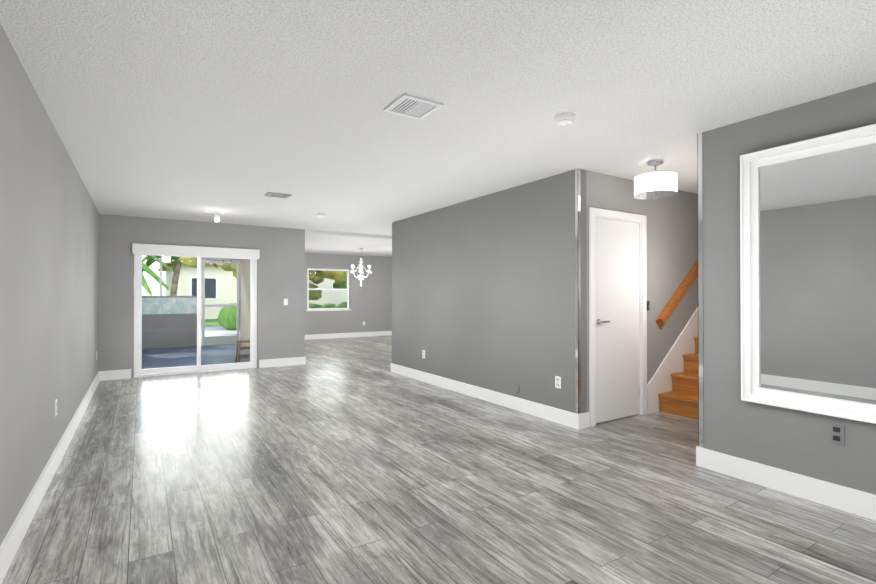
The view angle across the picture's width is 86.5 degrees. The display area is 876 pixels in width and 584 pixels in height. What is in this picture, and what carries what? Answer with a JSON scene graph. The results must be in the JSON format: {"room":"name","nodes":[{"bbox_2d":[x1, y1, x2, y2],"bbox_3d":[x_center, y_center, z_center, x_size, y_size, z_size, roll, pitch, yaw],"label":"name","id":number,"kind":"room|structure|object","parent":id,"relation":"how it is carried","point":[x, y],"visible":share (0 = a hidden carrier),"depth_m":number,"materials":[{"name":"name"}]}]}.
{"room":"empty living room","nodes":[
{"label":"empty living room","id":0,"kind":"room"},
{"bbox_2d":[0,23,98,545],"bbox_3d":[-3.701,0.063,4.721,0.120,2.460,14.670,0,0,-32],"label":"wall","id":1,"kind":"structure","parent":0,"point":[49,280],"depth_m":2.79,"materials":[{"name":"grey paint"}]},
{"bbox_2d":[0,371,99,583],"bbox_3d":[-2.380,1.210,2.763,0.016,0.140,9.720,0,0,-32],"label":"baseboard","id":2,"kind":"structure","parent":1,"relation":"attached to","point":[14,537],"depth_m":2.74,"materials":[{"name":"white wood"}]},
{"bbox_2d":[55,399,56,415],"bbox_3d":[-2.790,0.844,3.405,0.009,0.115,0.070,0,0,-32],"label":"outlet","id":3,"kind":"object","parent":1,"relation":"attached to","point":[55,407],"visible":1,"depth_m":3.38,"materials":[{"name":"white plastic"}]},
{"bbox_2d":[99,214,304,377],"bbox_3d":[-3.753,0.083,7.746,3.040,2.460,0.150,0,0,-32],"label":"wall","id":4,"kind":"structure","parent":0,"point":[280,279],"depth_m":7.66,"materials":[{"name":"grey paint"}]},
{"bbox_2d":[100,369,130,380],"bbox_3d":[-4.809,1.238,6.968,0.370,0.140,0.016,0,0,-32],"label":"baseboard","id":5,"kind":"structure","parent":4,"relation":"attached to","point":[126,373],"depth_m":6.96,"materials":[{"name":"white wood"}]},
{"bbox_2d":[134,255,256,377],"bbox_3d":[-3.912,0.289,7.632,1.784,2.047,0.130,0,0,-32],"label":"sliding glass door","id":6,"kind":"structure","parent":4,"relation":"attached to","point":[139,371],"depth_m":7.60,"materials":[{"name":"clear glass"}]},
{"bbox_2d":[132,243,259,258],"bbox_3d":[-3.861,-0.650,7.558,1.830,0.165,0.059,0,0,-32],"label":"headrail valance","id":7,"kind":"object","parent":4,"relation":"attached to","point":[170,250],"visible":1,"depth_m":7.48,"materials":[{"name":"white wood"}]},
{"bbox_2d":[259,357,303,367],"bbox_3d":[-2.763,1.247,8.269,0.780,0.140,0.016,0,0,-32],"label":"baseboard","id":8,"kind":"structure","parent":4,"relation":"attached to","point":[295,360],"depth_m":8.25,"materials":[{"name":"white wood"}]},
{"bbox_2d":[240,253,391,334],"bbox_3d":[-2.970,0.124,13.791,5.350,2.460,0.150,0,0,-32],"label":"wall","id":9,"kind":"structure","parent":0,"point":[370,302],"depth_m":14.05,"materials":[{"name":"grey paint"}]},
{"bbox_2d":[306,310,346,310],"bbox_3d":[-3.160,0.535,13.557,1.340,0.024,0.034,0,0,-32],"label":"window sill","id":10,"kind":"structure","parent":9,"relation":"attached to","point":[326,310],"depth_m":13.49,"materials":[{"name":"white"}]},
{"bbox_2d":[307,268,349,309],"bbox_3d":[-3.191,-0.077,13.610,1.274,1.194,0.140,0,0,-32],"label":"dining room window","id":11,"kind":"structure","parent":9,"relation":"in","point":[319,289],"depth_m":13.58,"materials":[{"name":"clear glass"}]},
{"bbox_2d":[305,331,391,338],"bbox_3d":[-2.866,1.283,13.750,4.910,0.140,0.016,0,0,-32],"label":"baseboard","id":12,"kind":"structure","parent":9,"relation":"attached to","point":[356,334],"depth_m":13.85,"materials":[{"name":"white wood"}]},
{"bbox_2d":[0,0,875,256],"bbox_3d":[-0.284,-1.212,6.904,8.220,0.120,14.670,0,0,-32],"label":"ceiling","id":13,"kind":"structure","parent":0,"point":[235,111],"depth_m":2.72,"materials":[{"name":"white paint"}]},
{"bbox_2d":[146,255,235,258],"bbox_3d":[-6.395,-1.001,11.619,2.730,0.240,0.150,0,0,-32],"label":"beam","id":14,"kind":"structure","parent":13,"relation":"attached to","point":[181,256],"depth_m":11.57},
{"bbox_2d":[142,257,239,262],"bbox_3d":[-6.328,-0.803,11.512,2.670,0.124,0.040,0,0,-32],"label":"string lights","id":15,"kind":"object","parent":14,"relation":"hanging from","point":[194,258],"depth_m":11.68,"materials":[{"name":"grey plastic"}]},
{"bbox_2d":[209,211,223,222],"bbox_3d":[-3.157,-1.072,6.649,0.200,0.163,0.124,0,0,-32],"label":"ceiling light","id":16,"kind":"object","parent":13,"relation":"attached to","point":[216,219],"visible":1,"depth_m":6.64,"materials":[{"name":"white glass"}]},
{"bbox_2d":[265,192,290,197],"bbox_3d":[-1.911,-1.155,5.566,0.260,0.012,0.200,0,0,-32],"label":"ceiling vent","id":17,"kind":"object","parent":13,"relation":"in","point":[272,194],"visible":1,"depth_m":5.55,"materials":[{"name":"grey metal"}]},
{"bbox_2d":[317,213,325,217],"bbox_3d":[-1.724,-1.128,6.894,0.136,0.048,0.136,0,0,-32],"label":"smoke detector","id":18,"kind":"object","parent":13,"relation":"attached to","point":[321,215],"visible":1,"depth_m":6.85,"materials":[{"name":"white plastic"}]},
{"bbox_2d":[305,230,391,239],"bbox_3d":[-0.386,-1.102,9.896,4.938,0.060,0.150,0,0,-32],"label":"ceiling beam","id":19,"kind":"structure","parent":13,"relation":"attached to","point":[329,233],"depth_m":8.96,"materials":[{"name":"white paint"}]},
{"bbox_2d":[350,248,371,285],"bbox_3d":[-1.958,-0.628,11.861,0.593,0.981,0.522,0,0,-32],"label":"chandelier","id":20,"kind":"object","parent":13,"relation":"hanging from","point":[360,276],"visible":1,"depth_m":11.82,"materials":[{"name":"silver metal"}]},
{"bbox_2d":[384,93,443,119],"bbox_3d":[-0.158,-1.172,2.960,0.280,0.012,0.280,0,0,-32],"label":"ceiling vent","id":21,"kind":"object","parent":13,"relation":"in","point":[411,106],"visible":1,"depth_m":2.95,"materials":[{"name":"white metal"}]},
{"bbox_2d":[554,113,574,125],"bbox_3d":[0.850,-1.153,3.127,0.136,0.048,0.136,0,0,-32],"label":"smoke detector","id":22,"kind":"object","parent":13,"relation":"attached to","point":[562,119],"visible":0.98,"depth_m":3.08,"materials":[{"name":"white plastic"}]},
{"bbox_2d":[634,159,677,199],"bbox_3d":[1.943,-0.998,4.165,0.356,0.344,0.356,0,0,-32],"label":"light","id":23,"kind":"object","parent":13,"relation":"attached to","point":[655,184],"visible":1,"depth_m":4.04,"materials":[{"name":"white fabric"}]},
{"bbox_2d":[1,335,875,583],"bbox_3d":[-0.284,1.357,6.886,8.220,0.100,14.670,0,0,-32],"label":"floor","id":24,"kind":"structure","parent":0,"point":[352,460],"depth_m":2.89,"materials":[{"name":"laminate"}]},
{"bbox_2d":[658,336,697,419],"bbox_3d":[3.587,0.418,5.160,2.148,1.754,1.100,0,0,-32],"label":"stairs","id":25,"kind":"structure","parent":24,"relation":"on","point":[680,398],"depth_m":5.00,"materials":[{"name":"orange wood"}]},
{"bbox_2d":[696,447,875,520],"bbox_3d":[2.753,1.206,2.135,0.016,0.140,3.090,0,0,-32],"label":"baseboard","id":26,"kind":"structure","parent":24,"relation":"on","point":[849,500],"depth_m":2.94,"materials":[{"name":"white wood"}]},
{"bbox_2d":[392,169,586,412],"bbox_3d":[0.334,0.072,6.073,0.120,2.460,3.880,0,0,-32],"label":"wall","id":27,"kind":"structure","parent":0,"point":[483,291],"depth_m":5.38,"materials":[{"name":"grey paint"}]},
{"bbox_2d":[391,363,583,429],"bbox_3d":[0.281,1.232,6.022,0.016,0.140,3.896,0,0,-32],"label":"baseboard","id":28,"kind":"structure","parent":27,"relation":"attached to","point":[553,414],"depth_m":5.33,"materials":[{"name":"white wood"}]},
{"bbox_2d":[513,383,519,392],"bbox_3d":[0.856,1.056,5.119,0.013,0.110,0.110,0,0,-32],"label":"electrical outlet cover","id":29,"kind":"object","parent":27,"relation":"attached to","point":[516,388],"visible":1,"depth_m":5.11,"materials":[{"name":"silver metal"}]},
{"bbox_2d":[555,376,560,388],"bbox_3d":[1.186,0.892,4.606,0.009,0.115,0.070,0,0,-32],"label":"outlet","id":30,"kind":"object","parent":27,"relation":"attached to","point":[557,381],"visible":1,"depth_m":4.61,"materials":[{"name":"white plastic"}]},
{"bbox_2d":[575,169,580,413],"bbox_3d":[1.328,-0.009,4.422,0.034,2.319,0.034,0,0,-32],"label":"trim","id":31,"kind":"structure","parent":27,"relation":"attached to","point":[577,299],"depth_m":4.41,"materials":[{"name":"silver metal"}]},
{"bbox_2d":[586,170,697,411],"bbox_3d":[3.018,0.069,5.552,3.850,2.460,0.120,0,0,-32],"label":"wall","id":32,"kind":"structure","parent":0,"point":[672,239],"depth_m":5.12,"materials":[{"name":"grey paint"}]},
{"bbox_2d":[589,207,646,426],"bbox_3d":[1.810,0.240,4.756,0.892,2.106,0.155,0,0,-32],"label":"hall door","id":33,"kind":"structure","parent":32,"relation":"in","point":[617,314],"depth_m":4.73,"materials":[{"name":"white wood"}]},
{"bbox_2d":[647,307,697,413],"bbox_3d":[3.205,0.191,5.588,2.325,2.216,0.017,0,0,-32],"label":"trim","id":34,"kind":"structure","parent":32,"relation":"attached to","point":[660,381],"depth_m":5.19,"materials":[{"name":"white wood"}]},
{"bbox_2d":[656,259,697,328],"bbox_3d":[3.098,-0.319,5.488,1.698,1.450,0.076,0,0,-32],"label":"handrail","id":35,"kind":"object","parent":32,"relation":"attached to","point":[663,317],"visible":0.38,"depth_m":5.20,"materials":[{"name":"orange wood"}]},
{"bbox_2d":[697,82,875,494],"bbox_3d":[2.795,0.046,2.154,0.174,2.460,3.124,0,0,-32],"label":"wall","id":36,"kind":"structure","parent":0,"point":[808,265],"depth_m":2.94,"materials":[{"name":"grey paint"}]},
{"bbox_2d":[829,423,844,444],"bbox_3d":[2.361,0.840,2.759,0.009,0.115,0.070,0,0,-32],"label":"outlet","id":37,"kind":"object","parent":36,"relation":"attached to","point":[836,433],"visible":1,"depth_m":2.75,"materials":[{"name":"grey plastic"}]},
{"label":"outside","id":38,"kind":"structure","parent":0,"visible":0},
{"bbox_2d":[201,319,239,344],"bbox_3d":[-11.792,1.637,27.754,100.000,0.220,120.000,0,0,-32],"label":"ground","id":39,"kind":"structure","parent":38,"point":[217,326],"depth_m":17.67,"materials":[{"name":"green concrete"}]},
{"bbox_2d":[142,256,170,295],"bbox_3d":[-12.629,-0.427,17.057,4.959,3.843,4.836,0,0,-32],"label":"tree","id":40,"kind":"object","parent":39,"relation":"on","point":[155,276],"depth_m":17.10,"materials":[{"name":"green plant"}]},
{"bbox_2d":[142,256,216,295],"bbox_3d":[-11.486,-0.613,21.453,4.815,4.271,4.850,0,0,-32],"label":"tree","id":41,"kind":"object","parent":39,"relation":"on","point":[175,268],"depth_m":21.26,"materials":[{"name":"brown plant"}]},
{"bbox_2d":[158,261,239,318],"bbox_3d":[-11.886,-0.862,33.044,13.500,4.910,10.000,0,0,-32],"label":"house","id":42,"kind":"structure","parent":39,"relation":"on","point":[214,291],"depth_m":26.96,"materials":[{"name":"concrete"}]},
{"bbox_2d":[179,257,239,329],"bbox_3d":[-7.602,-0.342,17.999,4.161,3.668,3.734,0,0,-32],"label":"tree","id":43,"kind":"object","parent":39,"relation":"on","point":[185,260],"depth_m":17.41,"materials":[{"name":"green plant"}]},
{"bbox_2d":[217,302,346,329],"bbox_3d":[-5.022,1.027,20.159,8.203,1.270,1.197,0,0,-32],"label":"hedge","id":44,"kind":"object","parent":39,"relation":"on","point":[224,313],"depth_m":17.89,"materials":[{"name":"green plant"}]},
{"bbox_2d":[230,264,346,300],"bbox_3d":[-4.695,-0.265,16.335,4.721,3.499,4.742,0,0,-32],"label":"tree","id":45,"kind":"object","parent":39,"relation":"on","point":[326,274],"depth_m":15.81,"materials":[{"name":"green plant"}]},
{"bbox_2d":[309,278,346,304],"bbox_3d":[3.039,0.318,28.574,24.100,2.490,0.350,0,0,-32],"label":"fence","id":46,"kind":"object","parent":39,"relation":"on","point":[337,298],"depth_m":23.08,"materials":[{"name":"white"}]},
{"bbox_2d":[309,273,346,288],"bbox_3d":[-3.542,-0.403,19.674,4.436,3.821,4.304,0,0,-32],"label":"tree","id":47,"kind":"object","parent":39,"relation":"on","point":[338,286],"depth_m":17.99,"materials":[{"name":"green plant"}]},
{"bbox_3d":[-3.848,0.101,10.459,0.290,2.460,4.530,0,0,-32],"label":"wall","id":48,"kind":"structure","parent":0,"visible":0},
{"bbox_2d":[240,259,249,346],"bbox_3d":[-3.979,0.101,10.375,0.020,2.460,4.530,0,0,-32],"label":"wall","id":49,"kind":"structure","parent":48,"relation":"attached to","point":[245,277],"depth_m":11.70,"materials":[{"name":"beige paint"}]},
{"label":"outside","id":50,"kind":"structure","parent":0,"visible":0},
{"bbox_2d":[142,344,249,368],"bbox_3d":[-5.222,1.386,9.665,2.870,0.080,4.680,0,0,-32],"label":"floor","id":51,"kind":"structure","parent":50,"point":[174,353],"depth_m":9.73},
{"bbox_2d":[142,296,196,348],"bbox_3d":[-6.785,0.727,11.354,1.800,1.260,0.200,0,0,-32],"label":"wall","id":52,"kind":"structure","parent":51,"relation":"on","point":[176,315],"depth_m":11.39,"materials":[{"name":"concrete"}]},
{"bbox_2d":[160,256,239,345],"bbox_3d":[-6.024,0.241,11.847,1.810,2.240,0.050,0,0,-32],"label":"screen frame","id":53,"kind":"object","parent":51,"relation":"on","point":[206,341],"depth_m":11.99,"materials":[{"name":"white"}]},
{"bbox_2d":[235,340,249,362],"bbox_3d":[-3.628,1.126,8.773,0.310,0.432,0.310,0,0,-32],"label":"chair","id":54,"kind":"object","parent":51,"relation":"on","point":[241,348],"depth_m":8.66,"materials":[{"name":"brown wood"}]}
]}

